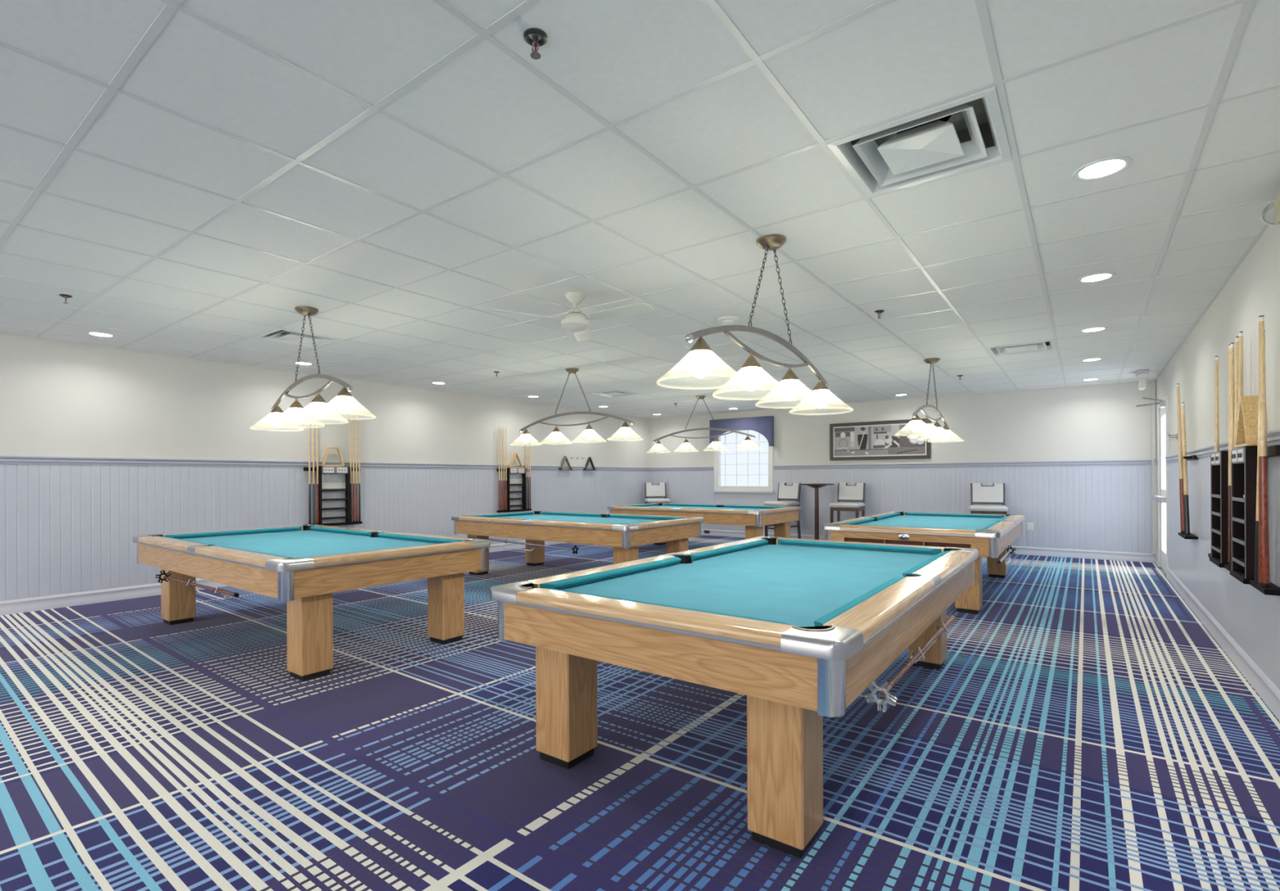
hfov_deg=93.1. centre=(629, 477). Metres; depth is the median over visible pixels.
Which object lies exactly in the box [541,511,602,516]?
cushion
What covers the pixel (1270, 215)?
emergency light
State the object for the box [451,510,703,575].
pool table
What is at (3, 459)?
trim
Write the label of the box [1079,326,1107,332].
recessed light
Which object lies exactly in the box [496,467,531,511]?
cue rack
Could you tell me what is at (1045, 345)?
ceiling vent
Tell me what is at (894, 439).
print
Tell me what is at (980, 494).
bar stool
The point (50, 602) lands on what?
baseboard
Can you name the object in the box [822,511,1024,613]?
pool table
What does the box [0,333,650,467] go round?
wall
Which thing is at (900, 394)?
recessed light
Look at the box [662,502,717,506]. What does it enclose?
cushion
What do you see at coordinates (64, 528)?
wainscoting
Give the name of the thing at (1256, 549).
stick
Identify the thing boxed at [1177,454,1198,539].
cue rack
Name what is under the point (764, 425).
window valance
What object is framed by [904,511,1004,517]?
cushion
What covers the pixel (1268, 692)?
baseboard
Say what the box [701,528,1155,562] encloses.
baseboard
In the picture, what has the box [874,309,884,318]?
sprinkler
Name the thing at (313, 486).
pool cue
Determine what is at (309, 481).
pool cue
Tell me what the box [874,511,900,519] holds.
cushion
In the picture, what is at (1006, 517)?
cushion
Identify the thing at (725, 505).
cushion
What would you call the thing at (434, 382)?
recessed light
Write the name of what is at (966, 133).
ceiling vent
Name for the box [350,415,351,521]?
pool cue
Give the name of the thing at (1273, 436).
trim
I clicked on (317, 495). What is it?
pool cue
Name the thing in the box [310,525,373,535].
cushion
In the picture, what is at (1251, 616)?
wainscoting
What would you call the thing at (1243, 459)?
cue rack
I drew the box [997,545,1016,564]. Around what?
stick
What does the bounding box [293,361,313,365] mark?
recessed light
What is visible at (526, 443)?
pool cue
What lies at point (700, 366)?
lamp
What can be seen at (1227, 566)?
tray
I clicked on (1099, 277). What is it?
recessed light
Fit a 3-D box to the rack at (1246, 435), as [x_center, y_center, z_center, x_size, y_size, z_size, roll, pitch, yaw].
[3.495,-0.318,3.413,0.075,0.289,0.329,0,0,37]
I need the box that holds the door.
[1135,395,1168,573]
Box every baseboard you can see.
[0,540,566,615]
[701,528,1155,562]
[1154,553,1279,720]
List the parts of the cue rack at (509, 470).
panel, score plate, score plate, panel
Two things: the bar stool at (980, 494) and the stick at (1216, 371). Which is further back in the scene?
the bar stool at (980, 494)
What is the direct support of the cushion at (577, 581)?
on the pool table at (799, 628)
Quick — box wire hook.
[1167,432,1177,439]
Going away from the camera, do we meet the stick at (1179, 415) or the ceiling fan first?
the ceiling fan
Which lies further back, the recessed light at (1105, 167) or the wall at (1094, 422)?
the wall at (1094, 422)
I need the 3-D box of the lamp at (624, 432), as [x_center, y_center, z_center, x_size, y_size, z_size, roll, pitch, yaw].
[-0.709,-0.889,7.506,2.062,0.910,0.412,0,0,37]
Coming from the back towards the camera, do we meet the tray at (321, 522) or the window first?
the window
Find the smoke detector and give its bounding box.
[717,315,738,324]
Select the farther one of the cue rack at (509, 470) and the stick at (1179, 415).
the cue rack at (509, 470)
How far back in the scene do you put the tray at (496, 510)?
10.16 m
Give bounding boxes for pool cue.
[308,411,311,524]
[312,415,315,524]
[316,417,319,524]
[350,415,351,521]
[352,415,355,521]
[355,415,357,521]
[358,415,360,520]
[498,426,500,510]
[501,426,502,510]
[503,429,505,510]
[505,426,506,510]
[525,443,527,508]
[527,429,528,508]
[528,429,530,508]
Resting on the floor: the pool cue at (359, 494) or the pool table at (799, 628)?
the pool table at (799, 628)
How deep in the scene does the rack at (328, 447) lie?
7.89 m
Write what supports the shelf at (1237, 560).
attached to the cue rack at (1243, 459)
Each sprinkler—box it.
[58,293,72,303]
[523,27,547,59]
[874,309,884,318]
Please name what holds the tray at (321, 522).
on the cue rack at (322, 469)
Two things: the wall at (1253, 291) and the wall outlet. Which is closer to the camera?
the wall at (1253, 291)
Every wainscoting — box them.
[0,463,650,600]
[650,464,1151,553]
[1155,455,1279,690]
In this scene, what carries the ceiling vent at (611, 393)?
in the ceiling
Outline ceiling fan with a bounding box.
[487,291,653,342]
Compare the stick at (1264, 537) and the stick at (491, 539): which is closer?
the stick at (1264, 537)
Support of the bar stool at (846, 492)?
on the floor
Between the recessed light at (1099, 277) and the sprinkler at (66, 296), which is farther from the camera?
the sprinkler at (66, 296)
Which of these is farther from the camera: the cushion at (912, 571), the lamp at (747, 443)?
the lamp at (747, 443)
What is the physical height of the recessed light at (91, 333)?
0.009 m
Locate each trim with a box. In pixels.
[0,455,650,471]
[649,459,1151,471]
[1151,379,1156,553]
[1153,428,1279,464]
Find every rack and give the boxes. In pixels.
[303,466,362,525]
[321,446,344,466]
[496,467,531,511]
[508,452,523,467]
[559,455,572,470]
[583,456,595,470]
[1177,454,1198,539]
[1208,450,1231,570]
[1229,444,1279,595]
[1235,395,1258,448]
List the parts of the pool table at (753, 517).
rail, rail, rail, rail, leg, rail, rail, leg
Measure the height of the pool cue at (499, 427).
1.398 m
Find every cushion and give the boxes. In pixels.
[159,535,214,545]
[164,526,302,537]
[216,545,292,558]
[306,541,457,557]
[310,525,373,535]
[377,532,462,542]
[469,511,533,516]
[539,556,681,589]
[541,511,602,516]
[542,587,791,625]
[608,514,683,519]
[619,502,657,506]
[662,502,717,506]
[687,538,768,559]
[724,504,786,508]
[777,538,941,554]
[813,577,904,626]
[840,517,875,524]
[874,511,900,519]
[902,550,951,577]
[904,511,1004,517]
[980,521,999,529]
[995,515,1010,521]
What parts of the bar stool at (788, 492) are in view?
leg, leg, seat, rail, backrest, leg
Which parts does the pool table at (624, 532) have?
leg, rail, rail, leg, rail, rail, leg, rail, rail, leg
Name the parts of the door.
closer arm, frame, pane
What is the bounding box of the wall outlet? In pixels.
[1026,522,1033,530]
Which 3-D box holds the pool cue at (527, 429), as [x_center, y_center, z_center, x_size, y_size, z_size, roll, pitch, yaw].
[-1.785,-0.154,10.666,0.029,1.398,0.028,0,0,37]
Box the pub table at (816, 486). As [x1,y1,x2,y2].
[799,483,834,539]
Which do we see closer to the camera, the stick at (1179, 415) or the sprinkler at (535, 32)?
the sprinkler at (535, 32)
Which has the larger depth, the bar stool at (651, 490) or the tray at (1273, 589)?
the bar stool at (651, 490)
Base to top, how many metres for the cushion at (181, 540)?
0.036 m
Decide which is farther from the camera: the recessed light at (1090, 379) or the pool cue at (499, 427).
the pool cue at (499, 427)
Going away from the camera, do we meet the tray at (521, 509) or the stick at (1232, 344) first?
the stick at (1232, 344)
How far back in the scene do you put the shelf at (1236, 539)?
3.51 m
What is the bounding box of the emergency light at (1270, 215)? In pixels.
[1260,194,1279,225]
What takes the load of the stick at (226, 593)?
attached to the pool table at (301, 566)
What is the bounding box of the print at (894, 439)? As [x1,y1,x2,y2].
[834,423,924,456]
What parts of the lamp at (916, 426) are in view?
bulb, bulb, chain, chain, bulb, bulb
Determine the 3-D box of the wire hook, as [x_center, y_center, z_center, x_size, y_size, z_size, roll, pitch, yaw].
[5.890,-0.444,6.567,0.078,0.086,0.320,0,0,37]
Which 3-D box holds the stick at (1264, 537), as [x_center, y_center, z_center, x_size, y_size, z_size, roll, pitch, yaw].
[3.239,-0.137,3.093,0.040,1.383,0.038,0,0,37]
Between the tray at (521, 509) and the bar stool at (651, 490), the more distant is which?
the bar stool at (651, 490)
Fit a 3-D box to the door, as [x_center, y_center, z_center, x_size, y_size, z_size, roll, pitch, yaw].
[6.719,0.102,7.750,0.424,2.200,1.175,0,0,37]
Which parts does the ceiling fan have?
blade, motor, blade, blade arm, blade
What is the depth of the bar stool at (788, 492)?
11.39 m
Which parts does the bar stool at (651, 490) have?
leg, backrest, seat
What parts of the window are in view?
sill, pane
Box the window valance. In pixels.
[709,415,773,448]
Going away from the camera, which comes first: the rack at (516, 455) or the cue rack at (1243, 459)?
the cue rack at (1243, 459)
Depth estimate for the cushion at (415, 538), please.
5.03 m
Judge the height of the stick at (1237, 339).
1.409 m
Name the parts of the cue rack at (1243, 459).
score plate, panel, score plate, panel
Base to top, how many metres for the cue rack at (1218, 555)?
0.758 m
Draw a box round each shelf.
[1234,537,1244,542]
[1235,557,1244,563]
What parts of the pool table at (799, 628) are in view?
leg, rail, rail, rail, leg, rail, rail, leg, rail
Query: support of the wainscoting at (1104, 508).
attached to the wall at (1094, 422)
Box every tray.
[320,521,351,525]
[350,520,362,524]
[496,510,508,511]
[508,508,526,511]
[1177,532,1198,539]
[1209,556,1224,567]
[1224,563,1231,570]
[1229,569,1254,584]
[1248,578,1279,595]
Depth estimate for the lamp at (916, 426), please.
6.89 m
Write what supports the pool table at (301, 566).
on the floor
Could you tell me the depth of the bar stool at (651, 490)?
13.31 m
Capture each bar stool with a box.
[644,482,671,503]
[764,482,801,538]
[829,482,865,522]
[968,483,1008,514]
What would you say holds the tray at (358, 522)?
on the cue rack at (322, 469)
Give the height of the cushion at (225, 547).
0.036 m
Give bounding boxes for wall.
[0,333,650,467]
[649,380,1151,468]
[1155,224,1279,495]
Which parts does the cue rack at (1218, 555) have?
score plate, panel, score plate, panel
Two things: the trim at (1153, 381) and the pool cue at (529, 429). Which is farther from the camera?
the pool cue at (529, 429)
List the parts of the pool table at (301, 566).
rail, leg, rail, rail, leg, rail, rail, rail, leg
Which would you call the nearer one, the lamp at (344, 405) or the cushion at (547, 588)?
the cushion at (547, 588)
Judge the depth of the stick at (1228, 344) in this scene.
3.85 m
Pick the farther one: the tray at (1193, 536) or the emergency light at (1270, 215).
the tray at (1193, 536)
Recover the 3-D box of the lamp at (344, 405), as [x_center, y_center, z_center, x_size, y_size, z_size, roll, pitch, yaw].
[-2.557,-0.881,4.804,1.912,0.910,0.412,0,0,44]
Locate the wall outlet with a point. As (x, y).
(1029, 525)
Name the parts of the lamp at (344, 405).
bulb, bulb, chain, chain, bulb, bulb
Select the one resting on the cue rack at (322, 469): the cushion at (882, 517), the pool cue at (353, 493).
the pool cue at (353, 493)
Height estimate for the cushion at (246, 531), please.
0.036 m
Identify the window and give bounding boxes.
[712,428,773,493]
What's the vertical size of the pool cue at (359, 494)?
1.423 m
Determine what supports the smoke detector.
attached to the ceiling
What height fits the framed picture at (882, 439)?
0.685 m
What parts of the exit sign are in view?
panel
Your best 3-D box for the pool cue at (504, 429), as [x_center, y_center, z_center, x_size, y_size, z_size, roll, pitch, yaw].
[-2.119,-0.152,10.223,0.029,1.398,0.028,0,0,37]
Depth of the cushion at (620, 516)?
7.61 m
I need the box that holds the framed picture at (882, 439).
[829,417,930,460]
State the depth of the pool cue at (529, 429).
10.70 m
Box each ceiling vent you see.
[251,328,343,347]
[589,390,639,397]
[826,86,1011,197]
[986,339,1056,356]
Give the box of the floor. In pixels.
[0,534,1279,890]
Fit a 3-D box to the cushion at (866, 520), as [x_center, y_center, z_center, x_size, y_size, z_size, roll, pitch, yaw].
[2.510,0.485,6.631,0.050,0.036,1.144,0,0,37]
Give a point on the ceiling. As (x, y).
(195, 175)
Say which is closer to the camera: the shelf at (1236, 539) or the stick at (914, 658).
the stick at (914, 658)
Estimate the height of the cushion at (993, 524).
0.036 m
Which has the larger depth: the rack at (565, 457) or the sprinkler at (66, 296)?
the rack at (565, 457)
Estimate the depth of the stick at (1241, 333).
3.59 m
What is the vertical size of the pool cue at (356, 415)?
1.423 m
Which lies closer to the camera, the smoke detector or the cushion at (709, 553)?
the cushion at (709, 553)
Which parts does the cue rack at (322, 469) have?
panel, score plate, score plate, panel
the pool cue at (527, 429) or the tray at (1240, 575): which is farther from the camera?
the pool cue at (527, 429)
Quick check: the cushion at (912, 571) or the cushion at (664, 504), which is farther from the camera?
the cushion at (664, 504)
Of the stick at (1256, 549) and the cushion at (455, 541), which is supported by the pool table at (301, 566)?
the cushion at (455, 541)
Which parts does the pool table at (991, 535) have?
rail, rail, rail, frame, rail, leg, leg, rail, rail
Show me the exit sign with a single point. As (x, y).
(1142, 375)
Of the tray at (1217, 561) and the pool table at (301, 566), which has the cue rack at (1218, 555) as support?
the tray at (1217, 561)
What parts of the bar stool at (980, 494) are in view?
leg, seat frame, backrest, rail, seat, leg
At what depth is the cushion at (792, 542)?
4.29 m
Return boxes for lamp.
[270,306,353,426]
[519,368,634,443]
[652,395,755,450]
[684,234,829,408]
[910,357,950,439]
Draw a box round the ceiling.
[0,0,1279,418]
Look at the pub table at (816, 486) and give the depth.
10.88 m
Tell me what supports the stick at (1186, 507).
in the cue rack at (1192, 457)
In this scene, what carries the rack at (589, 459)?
attached to the wall at (58, 398)
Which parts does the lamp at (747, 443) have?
bulb, bulb, chain, bulb, bulb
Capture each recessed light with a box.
[85,331,115,337]
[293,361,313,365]
[431,381,446,384]
[526,395,539,397]
[894,393,907,395]
[1072,155,1132,181]
[1076,271,1115,283]
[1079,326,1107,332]
[1080,357,1102,361]
[1081,377,1100,380]
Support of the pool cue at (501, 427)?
on the cue rack at (509, 470)
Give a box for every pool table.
[132,524,490,680]
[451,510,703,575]
[490,536,977,857]
[607,502,800,544]
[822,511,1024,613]
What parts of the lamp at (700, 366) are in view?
bulb, bulb, chain, chain, bulb, bulb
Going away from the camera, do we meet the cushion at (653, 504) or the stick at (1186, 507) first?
the stick at (1186, 507)
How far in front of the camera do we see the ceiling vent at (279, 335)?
5.82 m
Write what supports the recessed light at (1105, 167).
in the ceiling
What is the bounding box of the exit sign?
[1135,368,1149,390]
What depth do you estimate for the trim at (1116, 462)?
10.05 m
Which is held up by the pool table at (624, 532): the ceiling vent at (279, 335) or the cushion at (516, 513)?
the cushion at (516, 513)
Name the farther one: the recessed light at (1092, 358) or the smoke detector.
the recessed light at (1092, 358)
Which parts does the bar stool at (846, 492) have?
leg, leg, seat, seat frame, rail, backrest, leg, leg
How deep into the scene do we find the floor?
2.64 m
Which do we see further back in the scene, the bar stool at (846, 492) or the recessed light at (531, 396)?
the bar stool at (846, 492)
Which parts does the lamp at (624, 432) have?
bulb, bulb, chain, chain, bulb, bulb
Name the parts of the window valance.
panel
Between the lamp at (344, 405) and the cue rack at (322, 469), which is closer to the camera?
the lamp at (344, 405)
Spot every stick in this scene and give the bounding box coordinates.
[155,569,239,599]
[488,537,578,554]
[864,613,955,711]
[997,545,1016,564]
[1176,383,1184,533]
[1181,402,1190,534]
[1214,355,1218,452]
[1227,344,1230,564]
[1229,342,1235,565]
[1234,336,1239,448]
[1237,331,1243,419]
[1254,329,1265,584]
[1258,315,1270,586]
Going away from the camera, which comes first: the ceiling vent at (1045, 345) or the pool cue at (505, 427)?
the ceiling vent at (1045, 345)
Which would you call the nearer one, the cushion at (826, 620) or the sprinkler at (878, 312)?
the cushion at (826, 620)
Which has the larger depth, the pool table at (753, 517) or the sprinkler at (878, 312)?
the pool table at (753, 517)

